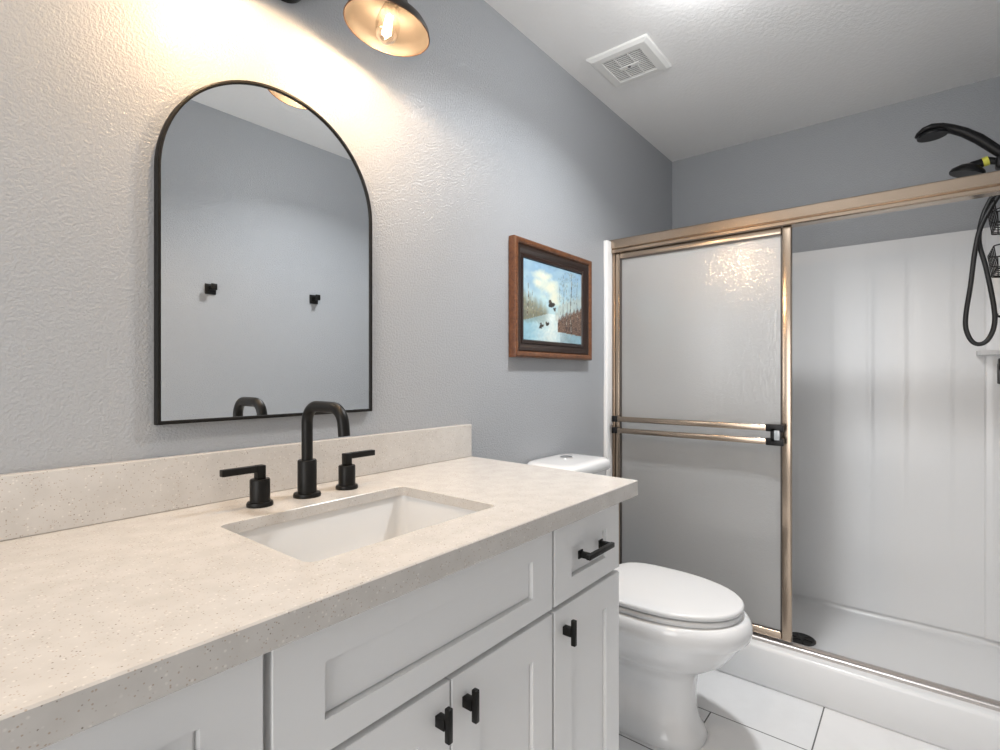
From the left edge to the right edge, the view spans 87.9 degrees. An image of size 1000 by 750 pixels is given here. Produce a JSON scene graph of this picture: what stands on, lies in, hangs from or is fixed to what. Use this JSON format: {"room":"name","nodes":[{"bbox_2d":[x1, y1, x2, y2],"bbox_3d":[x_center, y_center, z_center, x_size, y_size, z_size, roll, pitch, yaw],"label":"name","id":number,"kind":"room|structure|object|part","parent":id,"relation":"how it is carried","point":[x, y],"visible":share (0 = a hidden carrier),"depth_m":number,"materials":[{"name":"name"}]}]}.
{"room":"bathroom","nodes":[
{"label":"bathroom","id":0,"kind":"room"},
{"bbox_2d":[0,0,671,473],"bbox_3d":[-0.382,-0.035,1.403,0.100,2.430,4.500,0,0,39],"label":"wall","id":1,"kind":"structure","parent":0,"point":[468,143],"depth_m":1.31,"materials":[{"name":"grey paint"}]},
{"bbox_2d":[0,424,471,540],"bbox_3d":[-0.498,0.208,1.164,0.020,0.102,1.272,0,0,39],"label":"backsplash","id":2,"kind":"structure","parent":1,"relation":"attached to","point":[37,502],"depth_m":1.00,"materials":[{"name":"beige stone"}]},
{"bbox_2d":[154,80,371,424],"bbox_3d":[-0.495,-0.273,1.169,0.017,0.734,0.493,0,0,39],"label":"arched mirror","id":3,"kind":"object","parent":1,"relation":"attached to","point":[263,212],"visible":1,"depth_m":1.12,"materials":[{"name":"black mirror"}]},
{"bbox_2d":[281,0,429,56],"bbox_3d":[-0.387,-0.863,1.086,0.291,0.227,0.493,0,0,39],"label":"vanity light","id":4,"kind":"object","parent":1,"relation":"attached to","point":[392,27],"visible":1,"depth_m":1.21,"materials":[{"name":"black metal"}]},
{"bbox_3d":[-0.255,-0.819,1.171,0.190,0.110,0.191,0,0,39],"label":"lamp shade","id":5,"kind":"part","parent":4,"relation":"part of","materials":[{"name":"brown metal"}]},
{"bbox_3d":[-0.254,-0.800,1.171,0.056,0.102,0.056,0,0,39],"label":"bulb","id":6,"kind":"part","parent":4,"relation":"part of","materials":[{"name":"clear glass"}]},
{"bbox_2d":[509,235,591,360],"bbox_3d":[0.216,-0.278,2.036,0.031,0.429,0.548,0,0,39],"label":"framed picture","id":7,"kind":"object","parent":1,"relation":"attached to","point":[550,289],"visible":1,"depth_m":2.00,"materials":[{"name":"brown wood"}]},
{"bbox_2d":[612,226,791,641],"bbox_3d":[0.805,0.222,2.161,0.720,1.566,0.070,0,0,39],"label":"sliding shower door","id":8,"kind":"structure","parent":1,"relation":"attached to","point":[703,418],"depth_m":2.13,"materials":[{"name":"glass"}]},
{"bbox_3d":[0.815,-0.548,2.184,0.666,0.026,0.019,0,0,39],"label":"rail","id":9,"kind":"part","parent":8,"relation":"part of","materials":[{"name":"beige metal"}]},
{"bbox_3d":[0.815,0.992,2.184,0.666,0.028,0.019,0,0,39],"label":"rail","id":10,"kind":"part","parent":8,"relation":"part of","materials":[{"name":"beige metal"}]},
{"bbox_2d":[610,170,999,711],"bbox_3d":[1.086,0.202,1.971,1.442,1.652,0.064,0,0,39],"label":"shower door frame","id":11,"kind":"object","parent":1,"relation":"attached to","point":[987,184],"visible":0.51,"depth_m":1.85,"materials":[{"name":"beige metal"}]},
{"bbox_2d":[484,0,999,161],"bbox_3d":[0.228,-1.290,0.909,1.670,0.080,4.500,0,0,39],"label":"ceiling","id":12,"kind":"structure","parent":0,"point":[741,71],"depth_m":2.01,"materials":[{"name":"white paint"}]},
{"bbox_2d":[586,33,671,87],"bbox_3d":[0.517,-1.240,2.071,0.250,0.020,0.250,0,0,39],"label":"exhaust fan cover","id":13,"kind":"object","parent":12,"relation":"attached to","point":[639,57],"visible":1,"depth_m":2.05,"materials":[{"name":"white plastic"}]},
{"bbox_2d":[602,48,655,81],"bbox_3d":[0.517,-1.237,2.071,0.156,0.006,0.168,0,0,39],"label":"grille","id":14,"kind":"object","parent":13,"relation":"attached to","point":[631,64],"depth_m":2.07,"materials":[{"name":"white plastic"}]},
{"bbox_2d":[619,670,946,749],"bbox_3d":[0.228,1.220,0.909,1.670,0.080,4.500,0,0,39],"label":"floor","id":15,"kind":"structure","parent":0,"point":[737,713],"depth_m":1.75,"materials":[{"name":"white tile"}]},
{"bbox_2d":[40,503,618,749],"bbox_3d":[-0.283,0.739,0.974,0.587,0.882,1.178,0,0,39],"label":"vanity cabinet","id":16,"kind":"object","parent":15,"relation":"on","point":[517,648],"visible":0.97,"depth_m":0.81,"materials":[{"name":"white paint"}]},
{"bbox_3d":[-0.362,0.387,0.473,0.018,0.162,0.288,0,0,39],"label":"drawer","id":17,"kind":"part","parent":16,"relation":"part of","materials":[{"name":"white paint"}]},
{"bbox_3d":[-0.093,0.689,0.820,0.001,0.778,1.174,0,0,39],"label":"frame","id":18,"kind":"part","parent":16,"relation":"part of","materials":[{"name":"grey wood"}]},
{"bbox_2d":[0,456,637,749],"bbox_3d":[-0.276,0.278,0.985,0.589,0.038,1.274,0,0,39],"label":"countertop","id":19,"kind":"structure","parent":16,"relation":"on","point":[100,623],"depth_m":0.67,"materials":[{"name":"beige stone"}]},
{"bbox_2d":[220,401,374,508],"bbox_3d":[-0.368,0.156,1.071,0.172,0.205,0.349,0,0,39],"label":"faucet","id":20,"kind":"object","parent":19,"relation":"on","point":[259,486],"visible":1,"depth_m":1.09,"materials":[{"name":"black metal"}]},
{"bbox_3d":[-0.497,0.192,1.004,0.017,0.028,0.082,0,0,39],"label":"lever","id":21,"kind":"part","parent":20,"relation":"part of","materials":[{"name":"black metal"}]},
{"bbox_3d":[-0.476,0.232,1.029,0.050,0.053,0.050,0,0,39],"label":"handle","id":22,"kind":"part","parent":20,"relation":"part of","materials":[{"name":"black metal"}]},
{"bbox_3d":[-0.412,0.220,1.109,0.057,0.078,0.057,0,0,39],"label":"spout","id":23,"kind":"part","parent":20,"relation":"part of","materials":[{"name":"black metal"}]},
{"bbox_3d":[-0.360,0.121,1.068,0.155,0.135,0.025,0,0,39],"label":"spout","id":24,"kind":"part","parent":20,"relation":"part of","materials":[{"name":"black metal"}]},
{"bbox_3d":[-0.350,0.232,1.185,0.050,0.053,0.050,0,0,39],"label":"handle","id":25,"kind":"part","parent":20,"relation":"part of","materials":[{"name":"black metal"}]},
{"bbox_3d":[-0.329,0.192,1.211,0.017,0.028,0.082,0,0,39],"label":"lever","id":26,"kind":"part","parent":20,"relation":"part of","materials":[{"name":"black metal"}]},
{"bbox_2d":[236,496,476,561],"bbox_3d":[-0.246,0.359,0.961,0.336,0.158,0.457,0,0,39],"label":"sink","id":27,"kind":"object","parent":19,"relation":"in","point":[318,537],"visible":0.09,"depth_m":1.10,"materials":[{"name":"white ceramic"}]},
{"bbox_3d":[-0.175,0.773,0.704,0.018,0.590,0.286,0,0,39],"label":"door","id":28,"kind":"part","parent":16,"relation":"part of","materials":[{"name":"white paint"}]},
{"bbox_3d":[-0.084,0.387,0.817,0.018,0.162,0.576,0,0,39],"label":"false drawer","id":29,"kind":"part","parent":16,"relation":"part of","materials":[{"name":"white paint"}]},
{"bbox_3d":[-0.084,0.524,0.780,0.028,0.052,0.013,0,0,39],"label":"knob","id":30,"kind":"part","parent":16,"relation":"part of","materials":[{"name":"black metal"}]},
{"bbox_3d":[-0.046,0.524,0.827,0.028,0.052,0.013,0,0,39],"label":"knob","id":31,"kind":"part","parent":16,"relation":"part of","materials":[{"name":"black metal"}]},
{"bbox_3d":[0.008,0.773,0.929,0.018,0.590,0.286,0,0,39],"label":"door","id":32,"kind":"part","parent":16,"relation":"part of","materials":[{"name":"white paint"}]},
{"bbox_3d":[0.143,0.525,1.061,0.028,0.052,0.013,0,0,39],"label":"knob","id":33,"kind":"part","parent":16,"relation":"part of","materials":[{"name":"black metal"}]},
{"bbox_3d":[0.193,0.773,1.158,0.018,0.590,0.286,0,0,39],"label":"door","id":34,"kind":"part","parent":16,"relation":"part of","materials":[{"name":"white paint"}]},
{"bbox_3d":[0.193,0.387,1.158,0.018,0.162,0.286,0,0,39],"label":"drawer","id":35,"kind":"part","parent":16,"relation":"part of","materials":[{"name":"white paint"}]},
{"bbox_3d":[0.213,0.386,1.145,0.031,0.018,0.114,0,0,39],"label":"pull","id":36,"kind":"part","parent":16,"relation":"part of","materials":[{"name":"black metal"}]},
{"bbox_2d":[528,453,752,749],"bbox_3d":[0.481,0.744,1.798,0.724,0.870,0.396,0,0,39],"label":"toilet","id":37,"kind":"object","parent":15,"relation":"on","point":[675,626],"visible":0.56,"depth_m":1.64,"materials":[{"name":"white ceramic"}]},
{"bbox_3d":[0.260,0.336,1.935,0.208,0.043,0.325,0,0,39],"label":"tank lid","id":38,"kind":"part","parent":37,"relation":"part of","materials":[{"name":"white ceramic"}]},
{"bbox_3d":[0.256,0.555,1.938,0.194,0.394,0.301,0,0,39],"label":"tank","id":39,"kind":"part","parent":37,"relation":"part of","materials":[{"name":"white ceramic"}]},
{"bbox_3d":[0.558,0.722,1.735,0.474,0.021,0.376,0,0,39],"label":"lid","id":40,"kind":"part","parent":37,"relation":"part of","materials":[{"name":"white plastic"}]},
{"bbox_3d":[0.557,0.744,1.736,0.471,0.017,0.374,0,0,39],"label":"seat","id":41,"kind":"part","parent":37,"relation":"part of","materials":[{"name":"white plastic"}]},
{"bbox_3d":[0.520,0.966,1.767,0.624,0.426,0.396,0,0,39],"label":"bowl","id":42,"kind":"part","parent":37,"relation":"part of","materials":[{"name":"white ceramic"}]},
{"bbox_2d":[715,593,999,749],"bbox_3d":[1.312,1.103,2.248,1.462,0.152,0.846,0,0,39],"label":"shower pan","id":43,"kind":"object","parent":15,"relation":"on","point":[966,662],"visible":0.72,"depth_m":1.94,"materials":[{"name":"white plastic"}]},
{"bbox_2d":[604,226,999,641],"bbox_3d":[1.310,0.241,2.248,1.466,1.717,0.851,0,0,39],"label":"shower surround","id":44,"kind":"object","parent":43,"relation":"on","point":[896,413],"visible":0.52,"depth_m":2.35,"materials":[{"name":"white plastic"}]},
{"bbox_3d":[1.328,0.242,2.268,1.464,1.715,0.797,0,0,39],"label":"wall panel","id":45,"kind":"part","parent":44,"relation":"part of","materials":[{"name":"white plastic"}]},
{"bbox_2d":[976,350,999,355],"bbox_3d":[2.015,-0.091,2.085,0.140,0.018,0.140,0,0,39],"label":"corner shelf","id":46,"kind":"object","parent":44,"relation":"attached to","point":[978,352],"depth_m":2.11,"materials":[{"name":"white plastic"}]},
{"bbox_2d":[987,195,999,317],"bbox_3d":[1.873,-0.488,1.893,0.124,0.576,0.265,0,0,39],"label":"shower caddy","id":47,"kind":"object","parent":44,"relation":"attached to","point":[996,267],"visible":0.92,"depth_m":1.93,"materials":[{"name":"black metal"}]},
{"bbox_2d":[987,244,999,277],"bbox_3d":[1.872,-0.417,1.894,0.120,0.090,0.265,0,0,39],"label":"basket","id":48,"kind":"object","parent":47,"relation":"on","point":[996,266],"depth_m":1.93,"materials":[{"name":"black metal"}]},
{"bbox_2d":[988,195,999,234],"bbox_3d":[1.872,-0.587,1.894,0.120,0.100,0.265,0,0,39],"label":"basket","id":49,"kind":"object","parent":47,"relation":"on","point":[991,218],"depth_m":1.93,"materials":[{"name":"black metal"}]},
{"bbox_2d":[997,358,999,383],"bbox_3d":[1.946,-0.040,1.962,0.093,0.170,0.170,0,0,39],"label":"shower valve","id":50,"kind":"object","parent":44,"relation":"attached to","point":[998,361],"visible":1,"depth_m":1.98,"materials":[{"name":"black metal"}]},
{"bbox_2d":[672,76,999,252],"bbox_3d":[1.613,-0.035,2.619,1.470,2.430,0.100,0,0,39],"label":"wall","id":51,"kind":"structure","parent":0,"point":[874,150],"depth_m":2.49,"materials":[{"name":"grey paint"}]},
{"bbox_3d":[0.838,-0.035,0.415,0.100,2.430,4.500,0,0,39],"label":"wall","id":52,"kind":"structure","parent":0,"visible":0},
{"bbox_2d":[949,156,999,177],"bbox_3d":[1.804,-0.790,1.900,0.240,0.108,0.108,0,0,39],"label":"shower","id":53,"kind":"object","parent":52,"relation":"attached to","point":[975,167],"visible":0.88,"depth_m":1.91,"materials":[{"name":"black plastic"}]},
{"bbox_2d":[914,123,999,345],"bbox_3d":[1.735,-0.534,1.941,0.286,0.857,0.094,0,0,39],"label":"shower","id":54,"kind":"object","parent":53,"relation":"attached to","point":[934,131],"visible":0.96,"depth_m":1.91,"materials":[{"name":"black plastic"}]},
{"bbox_3d":[1.726,-0.874,1.948,0.264,0.177,0.088,0,0,39],"label":"handle","id":55,"kind":"part","parent":54,"relation":"part of","materials":[{"name":"black plastic"}]}
]}

